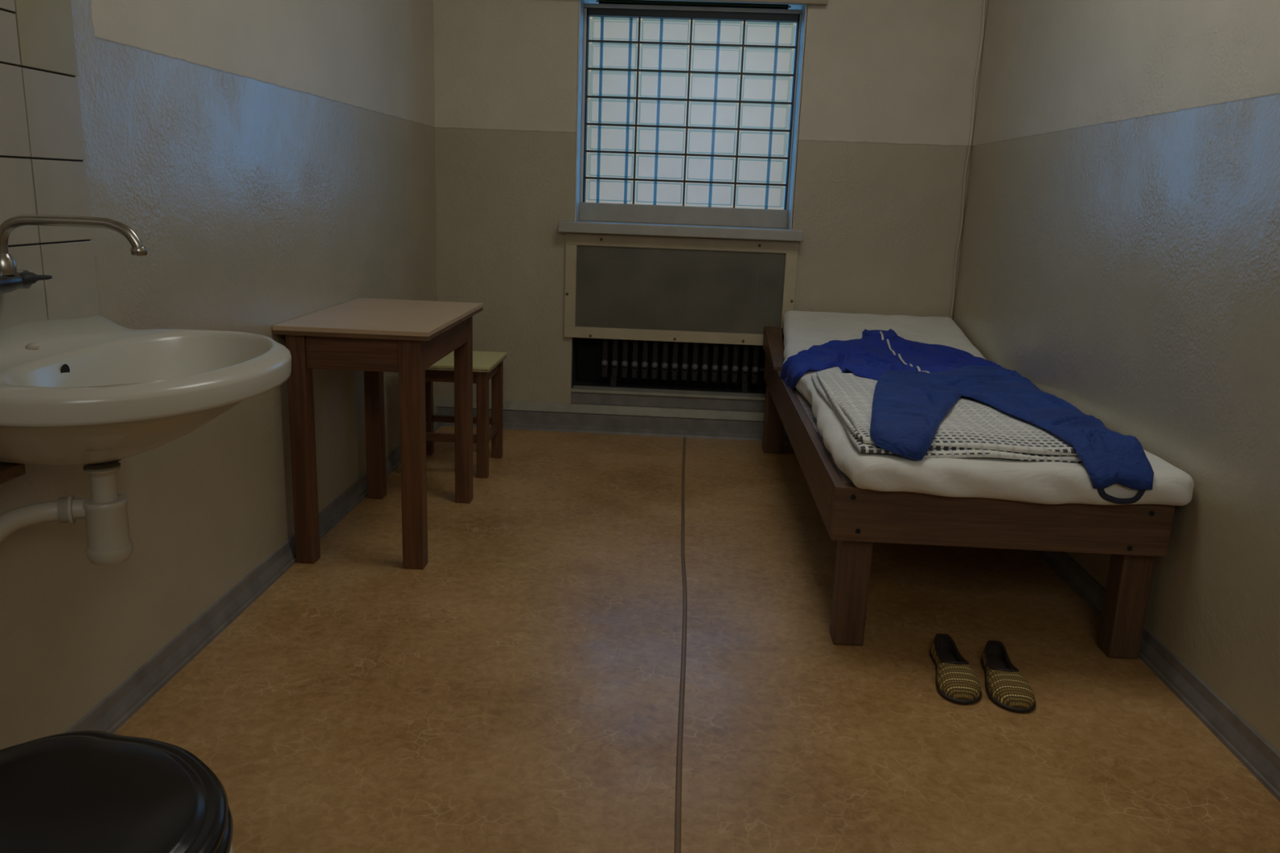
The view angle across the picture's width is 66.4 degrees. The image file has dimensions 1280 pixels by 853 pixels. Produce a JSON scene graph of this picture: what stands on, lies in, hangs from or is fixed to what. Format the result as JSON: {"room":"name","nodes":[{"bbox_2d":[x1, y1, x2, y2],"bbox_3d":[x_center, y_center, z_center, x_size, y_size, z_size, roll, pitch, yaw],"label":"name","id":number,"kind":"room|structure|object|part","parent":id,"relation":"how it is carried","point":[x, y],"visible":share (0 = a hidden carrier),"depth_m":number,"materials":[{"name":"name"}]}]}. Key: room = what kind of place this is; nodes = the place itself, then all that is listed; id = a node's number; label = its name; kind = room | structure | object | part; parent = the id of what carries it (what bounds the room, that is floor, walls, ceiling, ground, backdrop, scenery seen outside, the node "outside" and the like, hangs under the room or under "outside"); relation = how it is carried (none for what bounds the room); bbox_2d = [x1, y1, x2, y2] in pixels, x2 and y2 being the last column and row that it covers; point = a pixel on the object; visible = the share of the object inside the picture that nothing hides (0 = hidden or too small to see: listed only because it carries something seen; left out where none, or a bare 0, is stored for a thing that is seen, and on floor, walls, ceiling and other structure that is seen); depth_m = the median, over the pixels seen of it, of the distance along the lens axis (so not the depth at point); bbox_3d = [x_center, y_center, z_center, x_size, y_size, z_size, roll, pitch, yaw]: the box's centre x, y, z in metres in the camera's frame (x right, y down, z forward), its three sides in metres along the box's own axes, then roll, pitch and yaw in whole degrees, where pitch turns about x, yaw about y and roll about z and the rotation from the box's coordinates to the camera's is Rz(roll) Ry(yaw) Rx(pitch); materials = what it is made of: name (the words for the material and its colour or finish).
{"room":"prison interior","nodes":[
{"label":"prison interior","id":0,"kind":"room"},
{"bbox_2d":[0,0,438,749],"bbox_3d":[-1.157,-0.718,1.603,0.100,2.900,6.138,3,13,2],"label":"wall","id":1,"kind":"structure","parent":0,"point":[272,162],"depth_m":2.53,"materials":[{"name":"paint"}]},
{"bbox_2d":[0,0,99,329],"bbox_3d":[-1.111,-0.626,1.441,0.011,1.200,0.904,3,13,2],"label":"wall tiles","id":2,"kind":"structure","parent":1,"relation":"attached to","point":[43,169],"depth_m":1.80,"materials":[{"name":"tile"}]},
{"bbox_2d":[0,214,147,293],"bbox_3d":[-0.968,-0.274,1.600,0.301,0.140,0.245,3,13,2],"label":"tap","id":3,"kind":"object","parent":2,"relation":"attached to","point":[11,278],"visible":1,"depth_m":1.61,"materials":[{"name":"silver metal"}]},
{"bbox_3d":[-1.054,-0.257,1.699,0.022,0.022,0.070,5,14,11],"label":"handle","id":4,"kind":"part","parent":3,"relation":"part of","materials":[{"name":"silver metal"}]},
{"bbox_3d":[-0.945,-0.310,1.619,0.250,0.076,0.018,3,13,2],"label":"spout","id":5,"kind":"part","parent":3,"relation":"part of","materials":[{"name":"silver metal"}]},
{"bbox_2d":[0,315,291,484],"bbox_3d":[-0.898,-0.056,1.790,0.464,0.260,0.679,3,13,2],"label":"washbasin","id":6,"kind":"object","parent":1,"relation":"attached to","point":[94,390],"visible":1,"depth_m":1.67,"materials":[{"name":"ceramic"}]},
{"bbox_2d":[0,462,133,565],"bbox_3d":[-1.078,0.191,1.720,0.101,0.214,0.332,15,18,43],"label":"trap","id":7,"kind":"object","parent":6,"relation":"attached to","point":[109,543],"visible":0.97,"depth_m":1.77,"materials":[{"name":"white plastic"}]},
{"bbox_2d":[82,493,133,565],"bbox_3d":[-0.982,0.192,1.806,0.077,0.122,0.077,3,13,2],"label":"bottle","id":8,"kind":"object","parent":7,"relation":"on","point":[109,543],"depth_m":1.78,"materials":[{"name":"white plastic"}]},
{"bbox_2d":[64,411,441,733],"bbox_3d":[-1.143,0.648,1.978,0.024,0.072,6.038,3,13,2],"label":"baseboard","id":9,"kind":"structure","parent":1,"relation":"attached to","point":[122,704],"depth_m":2.51,"materials":[{"name":"grey paint"}]},
{"bbox_2d":[113,426,1279,852],"bbox_3d":[0.093,0.747,2.121,2.690,0.102,6.588,3,13,2],"label":"floor","id":10,"kind":"structure","parent":0,"point":[620,643],"depth_m":2.34,"materials":[{"name":"brown laminate"}]},
{"bbox_2d":[0,730,233,852],"bbox_3d":[-0.730,0.667,1.145,0.498,0.451,0.465,3,13,2],"label":"toilet","id":11,"kind":"object","parent":10,"relation":"on","point":[80,791],"visible":1,"depth_m":1.16,"materials":[{"name":"black plastic"}]},
{"bbox_3d":[-0.696,0.494,1.103,0.443,0.026,0.465,3,13,2],"label":"seat","id":12,"kind":"part","parent":11,"relation":"part of","materials":[{"name":"black plastic"}]},
{"bbox_2d":[271,297,483,569],"bbox_3d":[-0.841,-0.011,3.322,0.462,0.750,0.787,3,13,2],"label":"table","id":13,"kind":"object","parent":10,"relation":"on","point":[373,336],"visible":1,"depth_m":3.01,"materials":[{"name":"laminate"}]},
{"bbox_3d":[-1.035,0.071,3.007,0.058,0.724,0.058,3,13,2],"label":"leg","id":14,"kind":"part","parent":13,"relation":"part of","materials":[{"name":"brown wood"}]},
{"bbox_3d":[-0.993,-0.083,3.659,0.058,0.724,0.058,3,13,2],"label":"leg","id":15,"kind":"part","parent":13,"relation":"part of","materials":[{"name":"brown wood"}]},
{"bbox_3d":[-0.693,0.087,2.994,0.066,0.724,0.058,3,13,2],"label":"leg","id":16,"kind":"part","parent":13,"relation":"part of","materials":[{"name":"brown wood"}]},
{"bbox_3d":[-0.657,-0.068,3.647,0.058,0.724,0.058,3,13,2],"label":"leg","id":17,"kind":"part","parent":13,"relation":"part of","materials":[{"name":"brown wood"}]},
{"bbox_2d":[425,351,506,478],"bbox_3d":[-0.790,-0.062,4.155,0.383,0.467,0.386,3,13,2],"label":"stool","id":18,"kind":"object","parent":10,"relation":"on","point":[486,366],"visible":0.52,"depth_m":4.03,"materials":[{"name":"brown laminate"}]},
{"bbox_3d":[-0.939,-0.095,4.316,0.044,0.446,0.044,3,13,2],"label":"leg","id":19,"kind":"part","parent":18,"relation":"part of","materials":[{"name":"brown wood"}]},
{"bbox_3d":[-0.782,-0.284,4.102,0.383,0.010,0.386,3,13,2],"label":"seat","id":20,"kind":"part","parent":18,"relation":"part of","materials":[{"name":"yellow laminate"}]},
{"bbox_3d":[-0.643,-0.008,3.999,0.044,0.446,0.044,3,13,2],"label":"leg","id":21,"kind":"part","parent":18,"relation":"part of","materials":[{"name":"brown wood"}]},
{"bbox_3d":[-0.628,-0.081,4.304,0.044,0.446,0.044,3,13,2],"label":"leg","id":22,"kind":"part","parent":18,"relation":"part of","materials":[{"name":"brown wood"}]},
{"bbox_2d":[929,633,982,704],"bbox_3d":[0.792,0.607,2.474,0.107,0.062,0.283,3,13,4],"label":"slipper","id":23,"kind":"object","parent":10,"relation":"on","point":[956,682],"visible":1,"depth_m":2.40,"materials":[{"name":"fabric"}]},
{"bbox_2d":[762,326,1175,659],"bbox_3d":[0.963,0.080,3.620,0.867,0.566,2.298,3,13,2],"label":"bed","id":24,"kind":"object","parent":10,"relation":"on","point":[1134,535],"visible":0.48,"depth_m":2.50,"materials":[{"name":"brown wood"}]},
{"bbox_3d":[0.631,-0.037,4.596,0.089,0.316,0.090,3,13,2],"label":"leg","id":25,"kind":"part","parent":24,"relation":"part of","materials":[{"name":"brown wood"}]},
{"bbox_3d":[0.975,-0.092,3.622,0.790,0.020,0.121,3,13,2],"label":"board","id":26,"kind":"part","parent":24,"relation":"part of","materials":[{"name":"brown wood"}]},
{"bbox_3d":[0.562,-0.046,3.630,0.028,0.145,2.250,3,13,2],"label":"rail","id":27,"kind":"part","parent":24,"relation":"part of","materials":[{"name":"brown wood"}]},
{"bbox_3d":[0.969,-0.063,3.499,0.790,0.020,0.122,3,13,2],"label":"board","id":28,"kind":"part","parent":24,"relation":"part of","materials":[{"name":"brown wood"}]},
{"bbox_3d":[0.962,-0.030,3.362,0.790,0.020,0.149,3,13,2],"label":"board","id":29,"kind":"part","parent":24,"relation":"part of","materials":[{"name":"brown wood"}]},
{"bbox_3d":[0.956,0.001,3.231,0.790,0.020,0.112,3,13,2],"label":"board","id":30,"kind":"part","parent":24,"relation":"part of","materials":[{"name":"brown wood"}]},
{"bbox_3d":[0.949,0.031,3.106,0.790,0.020,0.134,3,13,2],"label":"board","id":31,"kind":"part","parent":24,"relation":"part of","materials":[{"name":"brown wood"}]},
{"bbox_3d":[0.943,0.064,2.967,0.790,0.020,0.142,3,13,2],"label":"board","id":32,"kind":"part","parent":24,"relation":"part of","materials":[{"name":"brown wood"}]},
{"bbox_3d":[0.930,0.124,2.711,0.790,0.020,0.145,3,13,2],"label":"board","id":33,"kind":"part","parent":24,"relation":"part of","materials":[{"name":"brown wood"}]},
{"bbox_3d":[0.923,0.157,2.572,0.790,0.020,0.130,3,13,2],"label":"board","id":34,"kind":"part","parent":24,"relation":"part of","materials":[{"name":"brown wood"}]},
{"bbox_3d":[0.571,0.373,2.623,0.082,0.430,0.080,3,13,2],"label":"leg","id":35,"kind":"part","parent":24,"relation":"part of","materials":[{"name":"brown wood"}]},
{"bbox_2d":[782,310,1193,506],"bbox_3d":[0.995,-0.173,3.535,0.863,0.201,2.365,3,13,2],"label":"mattress","id":36,"kind":"object","parent":24,"relation":"on","point":[1001,478],"visible":0.41,"depth_m":2.43,"materials":[{"name":"white fabric"}]},
{"bbox_2d":[779,328,1011,390],"bbox_3d":[1.014,-0.173,3.793,0.950,0.258,1.007,-8,17,-35],"label":"jacket","id":37,"kind":"object","parent":36,"relation":"on","point":[877,351],"visible":0.75,"depth_m":3.90,"materials":[{"name":"blue fabric"}]},
{"bbox_2d":[811,371,1082,462],"bbox_3d":[0.940,-0.050,2.954,0.732,0.040,1.064,3,13,2],"label":"blanket","id":38,"kind":"object","parent":36,"relation":"on","point":[971,428],"visible":0.38,"depth_m":2.63,"materials":[{"name":"white fabric"}]},
{"bbox_2d":[870,365,1154,504],"bbox_3d":[0.988,-0.042,2.993,0.682,0.164,1.259,4,14,6],"label":"trousers","id":39,"kind":"object","parent":38,"relation":"on","point":[908,408],"visible":1,"depth_m":2.67,"materials":[{"name":"blue fabric"}]},
{"bbox_3d":[0.691,-0.004,2.584,0.153,0.049,0.328,5,14,12],"label":"folded leg","id":40,"kind":"part","parent":39,"relation":"part of","materials":[{"name":"blue fabric"}]},
{"bbox_3d":[0.917,0.237,2.500,0.848,0.145,0.042,3,13,2],"label":"footboard","id":41,"kind":"part","parent":24,"relation":"part of","materials":[{"name":"brown wood"}]},
{"bbox_3d":[1.303,0.405,2.605,0.082,0.430,0.080,3,13,2],"label":"leg","id":42,"kind":"part","parent":24,"relation":"part of","materials":[{"name":"brown wood"}]},
{"bbox_2d":[980,640,1035,713],"bbox_3d":[0.911,0.618,2.445,0.107,0.062,0.283,3,13,5],"label":"slipper","id":43,"kind":"object","parent":10,"relation":"on","point":[1006,686],"visible":1,"depth_m":2.38,"materials":[{"name":"brown fabric"}]},
{"bbox_2d":[433,0,987,412],"bbox_3d":[0.291,-1.412,4.734,2.690,2.900,0.435,3,13,2],"label":"wall","id":44,"kind":"structure","parent":0,"point":[889,91],"depth_m":4.58,"materials":[{"name":"paint"}]},
{"bbox_2d":[437,397,764,421],"bbox_3d":[0.233,-0.065,4.837,2.490,0.042,0.022,3,13,2],"label":"trim","id":45,"kind":"structure","parent":44,"relation":"attached to","point":[442,402],"depth_m":4.84,"materials":[{"name":"grey paint"}]},
{"bbox_2d":[437,406,790,442],"bbox_3d":[0.230,0.003,4.844,2.490,0.094,0.040,3,13,2],"label":"baseboard","id":46,"kind":"structure","parent":44,"relation":"attached to","point":[512,419],"depth_m":4.85,"materials":[{"name":"grey paint"}]},
{"bbox_2d":[564,232,798,345],"bbox_3d":[0.189,-0.655,4.696,1.103,0.500,0.026,3,13,2],"label":"radiator cover","id":47,"kind":"object","parent":44,"relation":"attached to","point":[573,327],"visible":0.95,"depth_m":4.69,"materials":[{"name":"metal"}]},
{"bbox_3d":[0.181,-0.439,4.750,1.103,0.053,0.021,3,13,2],"label":"frame rail","id":48,"kind":"part","parent":47,"relation":"part of","materials":[{"name":"paint"}]},
{"bbox_3d":[0.197,-0.872,4.647,1.103,0.056,0.021,3,13,2],"label":"frame rail","id":49,"kind":"part","parent":47,"relation":"part of","materials":[{"name":"paint"}]},
{"bbox_2d":[558,0,807,241],"bbox_3d":[0.221,-1.540,4.672,1.146,1.226,0.503,3,13,2],"label":"window","id":50,"kind":"structure","parent":44,"relation":"in","point":[597,217],"depth_m":4.67,"materials":[{"name":"paint"}]},
{"bbox_3d":[-0.271,-1.538,4.721,0.013,0.888,0.060,3,13,2],"label":"frame","id":51,"kind":"part","parent":50,"relation":"part of","materials":[{"name":"paint"}]},
{"bbox_3d":[-0.259,-1.533,4.727,0.009,0.900,0.050,3,13,2],"label":"steel frame","id":52,"kind":"part","parent":50,"relation":"part of","materials":[{"name":"metal"}]},
{"bbox_3d":[0.199,-0.969,4.809,1.146,0.050,0.503,3,13,2],"label":"sill","id":53,"kind":"part","parent":50,"relation":"part of","materials":[{"name":"paint"}]},
{"bbox_3d":[0.211,-1.035,4.791,1.017,0.088,0.050,3,13,2],"label":"rail","id":54,"kind":"part","parent":50,"relation":"part of","materials":[{"name":"paint"}]},
{"bbox_2d":[583,0,801,14],"bbox_3d":[0.247,-1.977,4.587,1.017,0.056,0.050,3,13,2],"label":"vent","id":55,"kind":"object","parent":50,"relation":"attached to","point":[608,6],"depth_m":4.58,"materials":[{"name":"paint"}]},
{"bbox_3d":[0.249,-1.936,4.606,0.995,0.032,0.050,3,13,2],"label":"steel frame","id":56,"kind":"part","parent":50,"relation":"part of","materials":[{"name":"black metal"}]},
{"bbox_3d":[0.726,-1.488,4.689,0.008,0.900,0.050,3,13,2],"label":"steel frame","id":57,"kind":"part","parent":50,"relation":"part of","materials":[{"name":"metal"}]},
{"bbox_3d":[0.734,-1.492,4.683,0.007,0.888,0.060,3,13,2],"label":"frame","id":58,"kind":"part","parent":50,"relation":"part of","materials":[{"name":"paint"}]},
{"bbox_2d":[600,261,765,393],"bbox_3d":[0.257,-0.494,4.885,0.890,0.625,0.136,3,13,2],"label":"radiator","id":59,"kind":"object","parent":44,"relation":"in","point":[755,369],"visible":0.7,"depth_m":4.88,"materials":[{"name":"metal"}]},
{"bbox_2d":[647,0,827,5],"bbox_3d":[0.172,-1.980,4.377,1.332,0.138,0.038,3,13,2],"label":"board","id":60,"kind":"object","parent":44,"relation":"attached to","point":[815,2],"visible":1,"depth_m":4.36,"materials":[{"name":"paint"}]},
{"bbox_2d":[952,0,1279,754],"bbox_3d":[1.429,-0.599,1.506,0.100,2.900,6.138,3,13,2],"label":"wall","id":61,"kind":"structure","parent":0,"point":[1119,255],"depth_m":2.63,"materials":[{"name":"paint"}]},
{"bbox_2d":[1034,550,1279,801],"bbox_3d":[1.319,0.762,1.885,0.024,0.072,6.038,3,13,2],"label":"baseboard","id":62,"kind":"structure","parent":61,"relation":"attached to","point":[1255,753],"depth_m":2.36,"materials":[{"name":"grey paint"}]},
{"label":"outside","id":63,"kind":"structure","parent":0,"visible":0},
{"bbox_3d":[1.004,-3.437,22.367,60.000,0.100,34.842,3,13,2],"label":"ground","id":64,"kind":"structure","parent":63,"visible":0},
{"bbox_2d":[585,17,795,209],"bbox_3d":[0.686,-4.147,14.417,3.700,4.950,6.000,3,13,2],"label":"window pane","id":65,"kind":"structure","parent":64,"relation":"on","point":[615,55],"depth_m":11.45,"materials":[{"name":"white glass"}]}
]}

